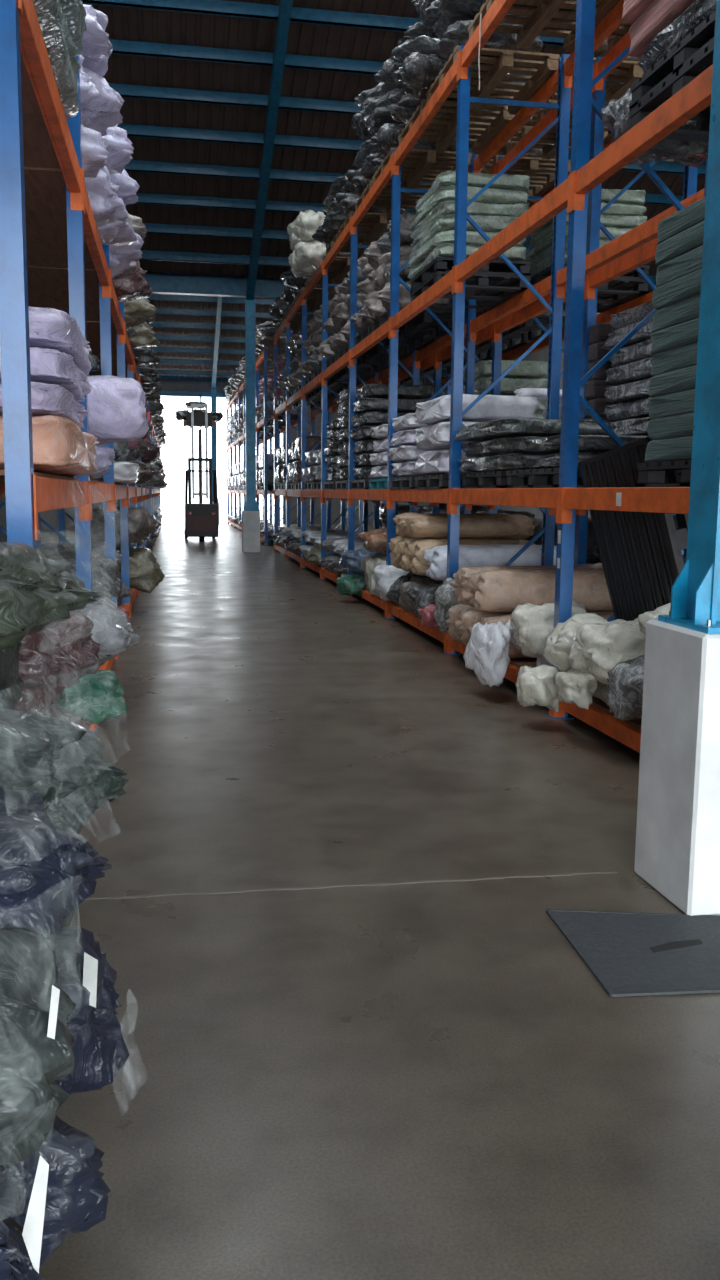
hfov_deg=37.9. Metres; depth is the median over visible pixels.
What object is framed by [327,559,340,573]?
plastic bag
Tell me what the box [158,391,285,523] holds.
door
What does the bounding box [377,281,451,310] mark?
plastic bag
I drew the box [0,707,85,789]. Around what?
plastic bag
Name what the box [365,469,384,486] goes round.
wrapped bundle
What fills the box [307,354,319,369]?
plastic bag
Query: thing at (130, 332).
plastic bag
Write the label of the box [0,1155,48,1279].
plastic bag
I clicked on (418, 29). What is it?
plastic bag
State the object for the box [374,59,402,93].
plastic bag
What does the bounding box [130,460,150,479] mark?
plastic bag
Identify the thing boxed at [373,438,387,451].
wrapped bundle
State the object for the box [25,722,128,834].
plastic bag
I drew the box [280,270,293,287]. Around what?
plastic bag
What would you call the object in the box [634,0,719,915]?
steel column
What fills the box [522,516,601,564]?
plastic bag
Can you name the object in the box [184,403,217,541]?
forklift
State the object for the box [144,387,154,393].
plastic bag
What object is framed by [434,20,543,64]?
plastic bag
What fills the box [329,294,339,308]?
plastic bag
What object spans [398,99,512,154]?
pallet
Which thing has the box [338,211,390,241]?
pallet
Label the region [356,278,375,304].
plastic bag
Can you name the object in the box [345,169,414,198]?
plastic bag
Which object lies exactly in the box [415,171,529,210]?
wrapped bundle
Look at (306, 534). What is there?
plastic bag
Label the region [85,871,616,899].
floor line
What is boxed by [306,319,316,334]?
plastic bag
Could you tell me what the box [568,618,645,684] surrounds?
plastic bag
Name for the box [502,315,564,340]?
pallet
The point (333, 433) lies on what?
wrapped bundle
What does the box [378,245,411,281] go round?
plastic bag
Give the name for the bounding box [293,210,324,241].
plastic bag
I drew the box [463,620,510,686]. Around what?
plastic bag
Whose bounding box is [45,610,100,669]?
plastic bag
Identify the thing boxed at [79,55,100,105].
plastic bag
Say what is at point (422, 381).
pallet
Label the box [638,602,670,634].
plastic bag
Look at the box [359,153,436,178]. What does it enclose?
plastic bag
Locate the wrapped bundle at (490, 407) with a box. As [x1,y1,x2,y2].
[415,394,539,424]
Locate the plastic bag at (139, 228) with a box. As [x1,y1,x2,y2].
[128,214,147,238]
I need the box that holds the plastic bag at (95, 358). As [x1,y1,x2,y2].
[87,354,99,375]
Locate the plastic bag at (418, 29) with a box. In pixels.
[398,22,439,45]
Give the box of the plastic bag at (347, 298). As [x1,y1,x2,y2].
[344,294,362,313]
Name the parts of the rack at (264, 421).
post, post, post, post, post, post, post, post, post, post, post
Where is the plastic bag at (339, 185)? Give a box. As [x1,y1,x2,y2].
[327,169,360,198]
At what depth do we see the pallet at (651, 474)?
5.91 m
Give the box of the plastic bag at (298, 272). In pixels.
[288,250,316,276]
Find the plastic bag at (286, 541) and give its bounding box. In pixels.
[283,538,296,548]
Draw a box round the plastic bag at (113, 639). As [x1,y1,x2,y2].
[77,603,129,673]
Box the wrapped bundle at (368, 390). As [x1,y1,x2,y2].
[354,384,433,400]
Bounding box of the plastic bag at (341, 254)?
[326,245,364,257]
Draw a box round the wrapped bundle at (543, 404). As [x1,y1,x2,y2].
[489,394,546,412]
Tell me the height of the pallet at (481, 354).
0.140 m
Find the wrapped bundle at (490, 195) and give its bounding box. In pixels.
[409,185,529,230]
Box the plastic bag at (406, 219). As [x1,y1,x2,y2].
[387,212,415,246]
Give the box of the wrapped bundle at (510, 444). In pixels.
[461,436,544,456]
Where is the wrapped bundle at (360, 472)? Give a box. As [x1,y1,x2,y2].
[353,466,375,478]
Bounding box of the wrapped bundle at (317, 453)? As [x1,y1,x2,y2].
[313,449,332,464]
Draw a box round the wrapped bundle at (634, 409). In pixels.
[603,397,650,420]
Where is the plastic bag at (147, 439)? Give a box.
[144,433,151,443]
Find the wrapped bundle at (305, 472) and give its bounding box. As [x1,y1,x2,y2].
[301,467,310,482]
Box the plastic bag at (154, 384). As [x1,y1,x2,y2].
[142,382,160,388]
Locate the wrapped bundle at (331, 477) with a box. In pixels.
[325,473,342,480]
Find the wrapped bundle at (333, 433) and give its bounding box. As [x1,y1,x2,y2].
[325,429,343,438]
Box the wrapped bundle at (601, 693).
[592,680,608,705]
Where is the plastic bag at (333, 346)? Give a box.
[326,334,341,353]
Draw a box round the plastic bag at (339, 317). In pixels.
[330,302,349,328]
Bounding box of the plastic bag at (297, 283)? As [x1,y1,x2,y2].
[287,275,334,289]
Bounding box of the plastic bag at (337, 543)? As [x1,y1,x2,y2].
[332,538,364,554]
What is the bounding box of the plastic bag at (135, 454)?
[118,448,141,461]
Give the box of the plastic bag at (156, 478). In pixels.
[128,464,160,484]
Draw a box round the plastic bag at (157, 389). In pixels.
[145,386,160,397]
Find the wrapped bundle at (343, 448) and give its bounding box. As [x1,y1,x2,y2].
[338,441,348,454]
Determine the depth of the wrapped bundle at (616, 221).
10.82 m
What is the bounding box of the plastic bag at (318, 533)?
[309,532,346,543]
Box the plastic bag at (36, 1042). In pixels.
[0,928,75,1172]
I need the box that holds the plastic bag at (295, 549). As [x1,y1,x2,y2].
[291,543,313,554]
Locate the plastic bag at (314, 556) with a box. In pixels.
[307,549,334,565]
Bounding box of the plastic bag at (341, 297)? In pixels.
[335,284,345,302]
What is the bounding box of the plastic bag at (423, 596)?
[408,581,442,618]
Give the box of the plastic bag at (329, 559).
[323,555,340,567]
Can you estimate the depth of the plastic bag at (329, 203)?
17.12 m
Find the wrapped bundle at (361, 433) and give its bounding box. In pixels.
[350,425,378,440]
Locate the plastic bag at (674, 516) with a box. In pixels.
[673,515,684,561]
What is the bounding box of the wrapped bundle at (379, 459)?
[370,452,398,465]
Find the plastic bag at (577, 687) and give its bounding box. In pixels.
[555,669,597,709]
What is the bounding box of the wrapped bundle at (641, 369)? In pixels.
[605,357,652,384]
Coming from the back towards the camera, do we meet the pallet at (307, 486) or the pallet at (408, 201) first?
the pallet at (307, 486)
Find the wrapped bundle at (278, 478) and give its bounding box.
[276,464,284,483]
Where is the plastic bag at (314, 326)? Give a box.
[311,316,321,329]
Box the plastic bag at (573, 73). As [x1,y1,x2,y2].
[545,73,623,110]
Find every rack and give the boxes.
[0,0,149,731]
[116,401,160,551]
[227,348,300,545]
[273,0,712,752]
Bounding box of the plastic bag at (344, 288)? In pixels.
[338,278,358,294]
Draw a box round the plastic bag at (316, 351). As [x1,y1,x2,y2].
[312,347,321,365]
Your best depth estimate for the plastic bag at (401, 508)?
20.33 m
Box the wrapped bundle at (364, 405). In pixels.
[353,398,428,413]
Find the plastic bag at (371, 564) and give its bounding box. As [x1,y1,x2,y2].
[366,556,385,595]
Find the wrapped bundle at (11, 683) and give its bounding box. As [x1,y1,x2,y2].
[0,639,24,708]
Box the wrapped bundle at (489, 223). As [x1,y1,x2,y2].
[410,214,517,253]
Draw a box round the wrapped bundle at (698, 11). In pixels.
[638,0,715,72]
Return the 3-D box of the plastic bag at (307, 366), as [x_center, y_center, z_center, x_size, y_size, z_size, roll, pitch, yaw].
[-0.578,-5.291,20.185,1.048,0.400,0.610,-2,9,-21]
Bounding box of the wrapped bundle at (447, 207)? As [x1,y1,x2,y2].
[410,199,529,238]
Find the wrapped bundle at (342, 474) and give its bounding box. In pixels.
[335,468,359,479]
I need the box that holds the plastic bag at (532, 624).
[510,599,586,657]
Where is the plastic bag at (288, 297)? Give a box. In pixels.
[283,289,308,304]
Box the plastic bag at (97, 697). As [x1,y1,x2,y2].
[55,670,127,723]
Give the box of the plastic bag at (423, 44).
[390,35,439,85]
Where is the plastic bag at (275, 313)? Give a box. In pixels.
[270,305,283,319]
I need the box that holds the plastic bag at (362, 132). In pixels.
[352,113,371,139]
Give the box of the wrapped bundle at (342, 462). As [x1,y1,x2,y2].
[335,454,361,467]
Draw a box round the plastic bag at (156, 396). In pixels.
[146,392,161,401]
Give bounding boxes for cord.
[478,13,481,90]
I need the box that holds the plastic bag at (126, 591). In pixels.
[117,577,131,600]
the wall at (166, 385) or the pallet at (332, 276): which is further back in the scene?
the wall at (166, 385)
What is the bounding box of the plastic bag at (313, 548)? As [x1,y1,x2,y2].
[305,547,320,557]
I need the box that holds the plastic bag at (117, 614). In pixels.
[94,597,139,656]
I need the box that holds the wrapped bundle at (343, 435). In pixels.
[337,427,358,441]
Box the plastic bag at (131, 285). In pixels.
[112,260,152,301]
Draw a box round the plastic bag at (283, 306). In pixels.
[276,299,307,314]
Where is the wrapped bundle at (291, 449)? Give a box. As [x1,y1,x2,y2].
[288,440,296,460]
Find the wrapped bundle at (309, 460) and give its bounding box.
[304,450,319,465]
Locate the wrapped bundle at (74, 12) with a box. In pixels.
[60,0,86,56]
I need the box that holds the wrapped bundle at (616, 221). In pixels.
[529,213,646,245]
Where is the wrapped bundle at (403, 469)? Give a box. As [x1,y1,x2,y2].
[391,461,421,476]
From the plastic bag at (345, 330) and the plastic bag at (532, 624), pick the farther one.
the plastic bag at (345, 330)
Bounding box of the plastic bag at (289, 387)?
[283,376,294,391]
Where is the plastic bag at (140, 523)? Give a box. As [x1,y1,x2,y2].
[74,507,156,547]
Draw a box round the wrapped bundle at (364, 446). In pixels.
[352,439,382,453]
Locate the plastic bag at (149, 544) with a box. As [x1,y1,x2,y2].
[147,540,152,547]
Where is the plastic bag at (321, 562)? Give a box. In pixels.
[317,553,341,564]
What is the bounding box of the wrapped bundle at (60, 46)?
[33,0,80,118]
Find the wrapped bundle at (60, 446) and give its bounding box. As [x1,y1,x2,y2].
[0,415,99,475]
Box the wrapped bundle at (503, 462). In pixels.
[459,454,527,472]
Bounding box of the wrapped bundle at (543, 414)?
[541,404,579,418]
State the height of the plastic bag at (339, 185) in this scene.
0.326 m
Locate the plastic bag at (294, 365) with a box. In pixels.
[289,358,299,370]
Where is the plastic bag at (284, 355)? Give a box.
[283,352,296,360]
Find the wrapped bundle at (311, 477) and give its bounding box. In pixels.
[307,466,318,481]
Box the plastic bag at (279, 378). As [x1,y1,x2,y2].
[276,371,283,381]
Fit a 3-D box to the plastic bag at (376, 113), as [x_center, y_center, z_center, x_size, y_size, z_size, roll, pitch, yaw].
[0.640,-6.553,13.140,1.127,0.380,1.339,-2,8,-17]
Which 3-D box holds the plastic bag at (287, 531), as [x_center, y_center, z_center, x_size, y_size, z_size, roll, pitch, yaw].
[-1.235,-2.484,24.093,1.099,0.278,0.888,-1,8,-10]
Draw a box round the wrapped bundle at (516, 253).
[408,243,526,279]
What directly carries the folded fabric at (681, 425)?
on the folded fabric at (679, 448)
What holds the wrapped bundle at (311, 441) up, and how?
on the wrapped bundle at (297, 474)
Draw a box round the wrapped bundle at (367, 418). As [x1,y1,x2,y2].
[351,411,407,426]
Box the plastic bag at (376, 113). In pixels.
[360,88,405,136]
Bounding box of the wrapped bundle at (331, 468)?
[327,464,343,472]
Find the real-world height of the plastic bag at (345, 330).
0.400 m
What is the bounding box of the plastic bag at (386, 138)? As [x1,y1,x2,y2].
[370,123,455,160]
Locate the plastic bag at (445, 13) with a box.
[424,0,524,40]
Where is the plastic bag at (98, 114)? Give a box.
[81,67,123,135]
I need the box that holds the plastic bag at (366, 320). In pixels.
[357,304,375,326]
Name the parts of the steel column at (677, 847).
plate, gusset plate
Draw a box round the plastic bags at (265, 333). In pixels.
[223,321,297,537]
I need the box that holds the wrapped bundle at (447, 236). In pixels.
[408,230,525,268]
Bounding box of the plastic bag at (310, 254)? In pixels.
[294,241,325,269]
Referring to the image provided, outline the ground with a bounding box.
[161,506,281,523]
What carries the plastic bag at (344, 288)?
on the plastic bag at (339, 317)
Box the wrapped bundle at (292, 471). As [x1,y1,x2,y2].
[290,461,296,482]
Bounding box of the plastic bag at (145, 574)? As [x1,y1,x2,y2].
[116,547,164,592]
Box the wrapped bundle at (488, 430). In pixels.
[452,418,611,441]
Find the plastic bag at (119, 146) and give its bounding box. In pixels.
[102,126,133,174]
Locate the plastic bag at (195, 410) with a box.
[194,409,204,411]
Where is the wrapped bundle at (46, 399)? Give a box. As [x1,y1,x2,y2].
[0,381,87,428]
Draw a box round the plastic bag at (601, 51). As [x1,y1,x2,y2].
[594,37,640,76]
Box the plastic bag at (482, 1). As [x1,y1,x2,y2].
[479,0,576,18]
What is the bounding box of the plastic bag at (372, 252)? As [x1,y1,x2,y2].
[364,241,381,268]
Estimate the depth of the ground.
74.28 m
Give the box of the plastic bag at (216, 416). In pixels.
[212,412,222,421]
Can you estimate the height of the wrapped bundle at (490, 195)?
0.152 m
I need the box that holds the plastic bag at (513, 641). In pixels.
[505,620,520,649]
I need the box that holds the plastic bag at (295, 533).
[290,527,311,538]
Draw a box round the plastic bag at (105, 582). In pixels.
[44,551,121,598]
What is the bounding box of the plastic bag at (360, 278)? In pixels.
[347,266,365,283]
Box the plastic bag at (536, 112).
[513,112,571,138]
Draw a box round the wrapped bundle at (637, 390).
[604,378,649,402]
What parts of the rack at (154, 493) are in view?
post, post, post, post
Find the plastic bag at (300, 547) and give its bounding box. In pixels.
[299,545,316,556]
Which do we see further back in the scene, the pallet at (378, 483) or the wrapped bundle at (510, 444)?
the pallet at (378, 483)
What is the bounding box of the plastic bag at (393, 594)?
[386,572,427,606]
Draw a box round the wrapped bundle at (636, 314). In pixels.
[609,300,653,330]
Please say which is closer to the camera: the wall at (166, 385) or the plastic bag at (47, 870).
the plastic bag at (47, 870)
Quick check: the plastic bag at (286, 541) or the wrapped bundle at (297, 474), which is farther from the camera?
the plastic bag at (286, 541)
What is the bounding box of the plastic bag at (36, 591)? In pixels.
[0,542,99,650]
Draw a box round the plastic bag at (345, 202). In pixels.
[334,192,405,216]
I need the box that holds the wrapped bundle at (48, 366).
[0,347,91,402]
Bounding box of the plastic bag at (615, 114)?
[601,88,708,167]
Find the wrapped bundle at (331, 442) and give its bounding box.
[324,437,344,446]
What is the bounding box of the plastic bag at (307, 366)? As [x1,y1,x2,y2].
[302,359,314,373]
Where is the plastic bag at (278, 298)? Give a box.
[272,296,281,305]
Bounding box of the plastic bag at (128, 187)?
[110,169,139,208]
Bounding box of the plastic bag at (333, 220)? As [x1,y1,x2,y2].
[321,211,346,231]
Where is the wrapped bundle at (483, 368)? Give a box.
[463,360,547,382]
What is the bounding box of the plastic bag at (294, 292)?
[288,286,299,298]
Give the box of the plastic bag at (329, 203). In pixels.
[323,197,338,214]
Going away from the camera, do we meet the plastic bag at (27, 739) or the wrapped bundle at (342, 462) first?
the plastic bag at (27, 739)
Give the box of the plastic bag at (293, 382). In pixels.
[287,371,300,386]
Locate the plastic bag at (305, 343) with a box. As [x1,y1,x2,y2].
[303,339,312,356]
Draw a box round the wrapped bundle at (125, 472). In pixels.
[90,461,139,482]
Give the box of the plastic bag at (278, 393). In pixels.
[273,385,285,397]
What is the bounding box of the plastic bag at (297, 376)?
[292,368,301,381]
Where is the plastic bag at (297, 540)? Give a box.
[286,539,300,549]
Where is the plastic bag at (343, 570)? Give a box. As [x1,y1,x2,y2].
[338,568,346,573]
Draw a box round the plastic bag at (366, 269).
[357,257,375,278]
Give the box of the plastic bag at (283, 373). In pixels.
[280,366,293,376]
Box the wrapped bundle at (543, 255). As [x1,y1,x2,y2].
[530,237,610,266]
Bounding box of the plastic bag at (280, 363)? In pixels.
[275,357,285,369]
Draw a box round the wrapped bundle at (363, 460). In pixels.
[353,453,376,466]
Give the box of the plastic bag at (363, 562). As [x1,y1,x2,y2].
[361,553,385,590]
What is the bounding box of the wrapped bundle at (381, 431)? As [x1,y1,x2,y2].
[371,424,387,438]
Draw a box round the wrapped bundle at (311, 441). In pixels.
[293,436,328,459]
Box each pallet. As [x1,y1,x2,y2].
[183,420,214,426]
[276,321,301,333]
[276,400,319,409]
[281,312,313,326]
[281,395,321,405]
[281,484,285,489]
[288,299,320,315]
[288,388,338,400]
[288,484,294,489]
[295,287,336,305]
[295,382,347,395]
[295,483,300,489]
[304,272,347,291]
[304,374,361,387]
[304,482,312,489]
[312,482,320,489]
[313,365,374,381]
[323,256,358,278]
[323,481,335,489]
[325,354,388,372]
[326,233,381,259]
[335,480,347,489]
[337,342,412,361]
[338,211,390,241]
[351,479,368,489]
[354,326,439,350]
[355,180,431,215]
[369,478,386,488]
[371,309,466,336]
[373,147,471,188]
[389,476,414,488]
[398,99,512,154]
[400,377,428,384]
[404,369,446,383]
[410,257,530,292]
[410,271,530,308]
[414,474,525,488]
[423,358,465,374]
[426,45,559,114]
[442,347,491,364]
[461,471,582,488]
[468,0,619,52]
[475,331,530,353]
[481,155,570,196]
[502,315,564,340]
[505,468,680,487]
[506,108,613,159]
[527,190,534,204]
[530,261,649,285]
[546,57,643,112]
[563,278,648,312]
[578,436,687,620]
[606,23,631,53]
[629,10,715,110]
[629,41,713,141]
[636,460,690,486]
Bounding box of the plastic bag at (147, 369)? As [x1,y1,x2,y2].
[140,364,155,375]
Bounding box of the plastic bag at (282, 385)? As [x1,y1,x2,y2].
[278,381,285,394]
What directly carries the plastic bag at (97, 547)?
on the plastic bag at (126, 591)
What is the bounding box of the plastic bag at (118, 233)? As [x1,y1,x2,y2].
[97,197,136,245]
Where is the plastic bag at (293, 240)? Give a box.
[287,218,304,250]
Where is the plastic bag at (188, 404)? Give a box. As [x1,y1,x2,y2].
[185,401,205,408]
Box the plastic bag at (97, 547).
[36,541,121,563]
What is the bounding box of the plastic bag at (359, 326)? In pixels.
[350,313,366,332]
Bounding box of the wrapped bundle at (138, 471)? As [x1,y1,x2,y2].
[118,471,138,483]
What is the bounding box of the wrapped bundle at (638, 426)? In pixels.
[609,417,650,435]
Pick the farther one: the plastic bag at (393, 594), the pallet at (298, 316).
the pallet at (298, 316)
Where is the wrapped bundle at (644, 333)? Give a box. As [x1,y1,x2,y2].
[601,318,652,349]
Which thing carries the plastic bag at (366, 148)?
on the plastic bag at (357, 184)
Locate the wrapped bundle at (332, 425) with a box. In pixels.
[326,420,342,430]
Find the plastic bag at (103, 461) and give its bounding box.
[60,444,114,477]
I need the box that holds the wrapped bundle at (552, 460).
[523,452,604,468]
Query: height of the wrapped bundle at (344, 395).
0.201 m
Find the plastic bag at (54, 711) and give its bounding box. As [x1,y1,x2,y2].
[42,703,90,729]
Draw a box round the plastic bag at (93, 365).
[89,351,96,370]
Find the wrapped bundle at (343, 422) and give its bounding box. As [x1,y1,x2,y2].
[337,414,358,428]
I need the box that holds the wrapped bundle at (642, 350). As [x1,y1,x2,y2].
[609,338,653,366]
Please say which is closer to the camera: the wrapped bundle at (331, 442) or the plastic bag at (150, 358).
the plastic bag at (150, 358)
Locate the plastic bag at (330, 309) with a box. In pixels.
[320,300,333,317]
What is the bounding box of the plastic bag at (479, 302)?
[476,291,546,316]
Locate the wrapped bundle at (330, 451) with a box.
[323,446,338,455]
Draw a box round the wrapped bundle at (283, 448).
[280,444,293,462]
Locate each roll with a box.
[388,536,409,568]
[393,512,506,536]
[397,538,426,571]
[402,514,534,538]
[407,539,535,575]
[424,544,556,580]
[445,604,475,642]
[451,564,602,604]
[458,610,613,646]
[468,568,612,612]
[474,614,611,658]
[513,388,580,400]
[536,619,606,665]
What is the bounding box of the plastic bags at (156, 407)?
[150,399,167,538]
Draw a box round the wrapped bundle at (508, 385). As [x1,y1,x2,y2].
[463,377,547,394]
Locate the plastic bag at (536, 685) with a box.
[515,664,558,711]
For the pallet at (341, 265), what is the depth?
18.98 m
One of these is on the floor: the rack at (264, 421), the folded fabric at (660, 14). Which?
the rack at (264, 421)
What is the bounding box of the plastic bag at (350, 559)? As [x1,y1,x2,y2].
[339,549,382,573]
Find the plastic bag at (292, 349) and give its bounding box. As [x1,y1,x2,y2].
[286,341,296,355]
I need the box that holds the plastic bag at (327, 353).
[319,340,334,358]
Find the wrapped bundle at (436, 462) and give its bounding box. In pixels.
[412,449,476,475]
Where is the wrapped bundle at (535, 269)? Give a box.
[530,250,567,276]
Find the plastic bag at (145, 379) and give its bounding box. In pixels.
[140,365,161,383]
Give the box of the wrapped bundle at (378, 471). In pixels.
[368,465,400,477]
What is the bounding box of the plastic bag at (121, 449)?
[101,441,131,460]
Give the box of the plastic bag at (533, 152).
[488,140,554,165]
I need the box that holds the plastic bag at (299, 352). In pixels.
[295,348,307,362]
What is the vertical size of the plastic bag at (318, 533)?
0.278 m
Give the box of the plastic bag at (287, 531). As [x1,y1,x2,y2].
[283,526,320,536]
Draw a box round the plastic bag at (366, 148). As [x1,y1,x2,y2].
[353,139,378,167]
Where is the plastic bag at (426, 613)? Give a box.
[418,604,438,629]
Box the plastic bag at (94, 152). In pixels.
[81,124,109,177]
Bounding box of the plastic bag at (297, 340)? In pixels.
[292,334,301,349]
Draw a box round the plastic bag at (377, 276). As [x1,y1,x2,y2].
[368,265,404,290]
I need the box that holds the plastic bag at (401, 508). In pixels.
[379,503,419,527]
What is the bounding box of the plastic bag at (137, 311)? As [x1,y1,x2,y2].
[124,298,156,328]
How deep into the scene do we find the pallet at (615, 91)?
10.35 m
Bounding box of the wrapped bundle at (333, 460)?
[325,455,341,464]
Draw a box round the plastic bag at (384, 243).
[376,232,390,253]
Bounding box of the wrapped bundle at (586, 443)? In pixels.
[523,435,647,453]
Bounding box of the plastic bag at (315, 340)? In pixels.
[309,331,321,348]
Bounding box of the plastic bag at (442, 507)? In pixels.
[417,503,461,512]
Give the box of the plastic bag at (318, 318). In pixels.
[314,309,321,325]
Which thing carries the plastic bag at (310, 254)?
on the rack at (571, 193)
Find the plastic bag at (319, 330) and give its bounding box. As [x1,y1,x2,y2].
[317,327,330,339]
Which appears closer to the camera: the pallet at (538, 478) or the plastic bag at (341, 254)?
the pallet at (538, 478)
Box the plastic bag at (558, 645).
[543,613,626,672]
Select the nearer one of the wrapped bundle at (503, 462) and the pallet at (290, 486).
the wrapped bundle at (503, 462)
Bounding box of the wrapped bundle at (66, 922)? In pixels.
[62,909,74,926]
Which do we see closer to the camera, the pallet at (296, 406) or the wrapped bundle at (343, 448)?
the wrapped bundle at (343, 448)
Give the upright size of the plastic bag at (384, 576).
0.503 m
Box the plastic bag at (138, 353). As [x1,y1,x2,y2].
[133,347,149,358]
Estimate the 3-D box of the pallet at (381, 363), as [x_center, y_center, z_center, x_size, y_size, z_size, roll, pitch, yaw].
[-0.012,-4.666,17.715,1.000,0.140,1.200,-1,8,-10]
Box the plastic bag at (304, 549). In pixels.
[301,546,311,558]
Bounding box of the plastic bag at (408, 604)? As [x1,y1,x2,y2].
[399,576,439,612]
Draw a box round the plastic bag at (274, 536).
[270,533,283,543]
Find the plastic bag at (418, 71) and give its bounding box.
[392,53,513,104]
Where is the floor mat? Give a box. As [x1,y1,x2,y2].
[546,909,719,996]
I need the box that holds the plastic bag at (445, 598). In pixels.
[434,577,460,632]
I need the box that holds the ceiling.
[82,0,705,388]
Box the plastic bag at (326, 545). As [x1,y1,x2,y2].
[320,538,358,551]
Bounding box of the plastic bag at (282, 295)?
[280,287,288,298]
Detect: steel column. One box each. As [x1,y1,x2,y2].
[211,387,218,523]
[242,296,259,551]
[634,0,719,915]
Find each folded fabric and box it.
[585,380,617,399]
[585,398,616,417]
[585,417,616,422]
[587,361,613,380]
[588,342,609,362]
[589,323,612,343]
[622,0,654,23]
[629,0,694,57]
[644,436,692,461]
[647,413,693,439]
[648,365,696,397]
[649,389,694,418]
[650,318,698,353]
[651,294,699,333]
[651,342,697,375]
[652,269,701,309]
[655,221,703,265]
[656,245,702,287]
[657,197,705,244]
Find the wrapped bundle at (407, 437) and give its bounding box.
[388,429,416,446]
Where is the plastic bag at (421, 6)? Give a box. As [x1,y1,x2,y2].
[412,0,435,25]
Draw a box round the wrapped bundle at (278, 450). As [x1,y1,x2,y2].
[276,448,285,463]
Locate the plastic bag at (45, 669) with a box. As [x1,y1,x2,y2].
[13,628,84,714]
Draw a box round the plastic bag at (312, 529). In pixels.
[299,528,334,537]
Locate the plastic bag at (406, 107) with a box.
[391,95,485,129]
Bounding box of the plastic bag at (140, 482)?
[136,468,158,484]
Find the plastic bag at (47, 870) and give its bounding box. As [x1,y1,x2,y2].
[0,787,111,938]
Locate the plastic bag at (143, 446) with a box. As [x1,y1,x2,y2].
[138,438,149,453]
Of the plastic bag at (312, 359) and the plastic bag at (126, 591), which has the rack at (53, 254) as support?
the plastic bag at (126, 591)
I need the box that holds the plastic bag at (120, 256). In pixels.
[109,233,143,278]
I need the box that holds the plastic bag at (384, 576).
[373,564,408,600]
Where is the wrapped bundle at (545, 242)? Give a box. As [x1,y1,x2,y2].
[525,225,631,260]
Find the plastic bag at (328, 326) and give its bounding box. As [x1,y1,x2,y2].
[322,317,340,335]
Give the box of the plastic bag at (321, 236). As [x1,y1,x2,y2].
[312,225,382,244]
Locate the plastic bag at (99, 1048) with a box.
[46,927,128,1106]
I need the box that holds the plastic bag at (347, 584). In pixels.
[336,573,365,596]
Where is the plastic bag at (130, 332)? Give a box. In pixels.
[126,327,136,335]
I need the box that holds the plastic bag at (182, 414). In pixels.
[175,410,188,420]
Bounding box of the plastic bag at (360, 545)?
[339,542,384,553]
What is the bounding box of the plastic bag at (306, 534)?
[301,530,347,542]
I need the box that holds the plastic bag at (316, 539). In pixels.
[309,534,358,547]
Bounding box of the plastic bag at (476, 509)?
[460,505,534,517]
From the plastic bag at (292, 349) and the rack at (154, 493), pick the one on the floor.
the rack at (154, 493)
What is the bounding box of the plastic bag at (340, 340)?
[333,331,347,347]
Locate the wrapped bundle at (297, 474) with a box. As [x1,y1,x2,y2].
[293,460,309,482]
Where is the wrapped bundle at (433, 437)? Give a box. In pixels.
[415,421,478,450]
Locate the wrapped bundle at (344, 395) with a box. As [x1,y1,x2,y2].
[337,387,361,403]
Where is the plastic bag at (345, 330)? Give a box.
[341,319,383,342]
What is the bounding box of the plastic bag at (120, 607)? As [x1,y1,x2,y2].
[117,606,128,616]
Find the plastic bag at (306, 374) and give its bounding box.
[299,360,311,377]
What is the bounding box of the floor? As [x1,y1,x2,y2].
[39,523,719,1279]
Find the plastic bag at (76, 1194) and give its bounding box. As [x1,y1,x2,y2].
[0,1115,110,1268]
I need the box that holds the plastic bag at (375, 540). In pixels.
[358,527,399,552]
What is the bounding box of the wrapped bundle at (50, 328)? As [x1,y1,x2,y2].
[28,306,91,374]
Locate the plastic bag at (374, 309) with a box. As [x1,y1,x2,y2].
[363,290,386,319]
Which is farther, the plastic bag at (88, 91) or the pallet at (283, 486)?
the pallet at (283, 486)
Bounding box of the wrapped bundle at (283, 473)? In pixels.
[281,464,291,483]
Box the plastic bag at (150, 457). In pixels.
[141,444,159,463]
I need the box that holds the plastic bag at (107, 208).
[84,166,127,226]
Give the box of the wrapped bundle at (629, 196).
[601,189,645,205]
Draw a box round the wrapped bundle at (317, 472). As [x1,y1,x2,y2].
[313,465,329,481]
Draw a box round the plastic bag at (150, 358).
[134,346,160,365]
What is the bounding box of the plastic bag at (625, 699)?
[607,655,644,720]
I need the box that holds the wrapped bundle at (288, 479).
[286,462,294,483]
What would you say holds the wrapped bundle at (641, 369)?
on the wrapped bundle at (637, 390)
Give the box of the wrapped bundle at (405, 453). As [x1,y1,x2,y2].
[387,445,426,461]
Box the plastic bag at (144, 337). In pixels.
[128,322,159,348]
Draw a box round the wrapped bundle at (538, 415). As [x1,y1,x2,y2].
[534,413,543,418]
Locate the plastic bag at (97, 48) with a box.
[81,4,113,76]
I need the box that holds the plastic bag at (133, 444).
[127,439,138,448]
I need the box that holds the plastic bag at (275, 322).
[272,319,298,324]
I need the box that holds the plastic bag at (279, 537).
[276,535,285,542]
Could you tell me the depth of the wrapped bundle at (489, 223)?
10.61 m
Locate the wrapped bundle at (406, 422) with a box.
[392,413,428,430]
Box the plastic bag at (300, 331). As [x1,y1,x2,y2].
[298,330,309,339]
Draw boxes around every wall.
[0,499,74,541]
[94,375,473,524]
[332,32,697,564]
[480,311,599,518]
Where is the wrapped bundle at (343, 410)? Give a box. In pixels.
[336,400,357,416]
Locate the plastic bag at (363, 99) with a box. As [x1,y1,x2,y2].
[355,82,385,110]
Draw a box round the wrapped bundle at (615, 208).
[530,202,646,235]
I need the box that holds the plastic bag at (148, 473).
[137,463,154,482]

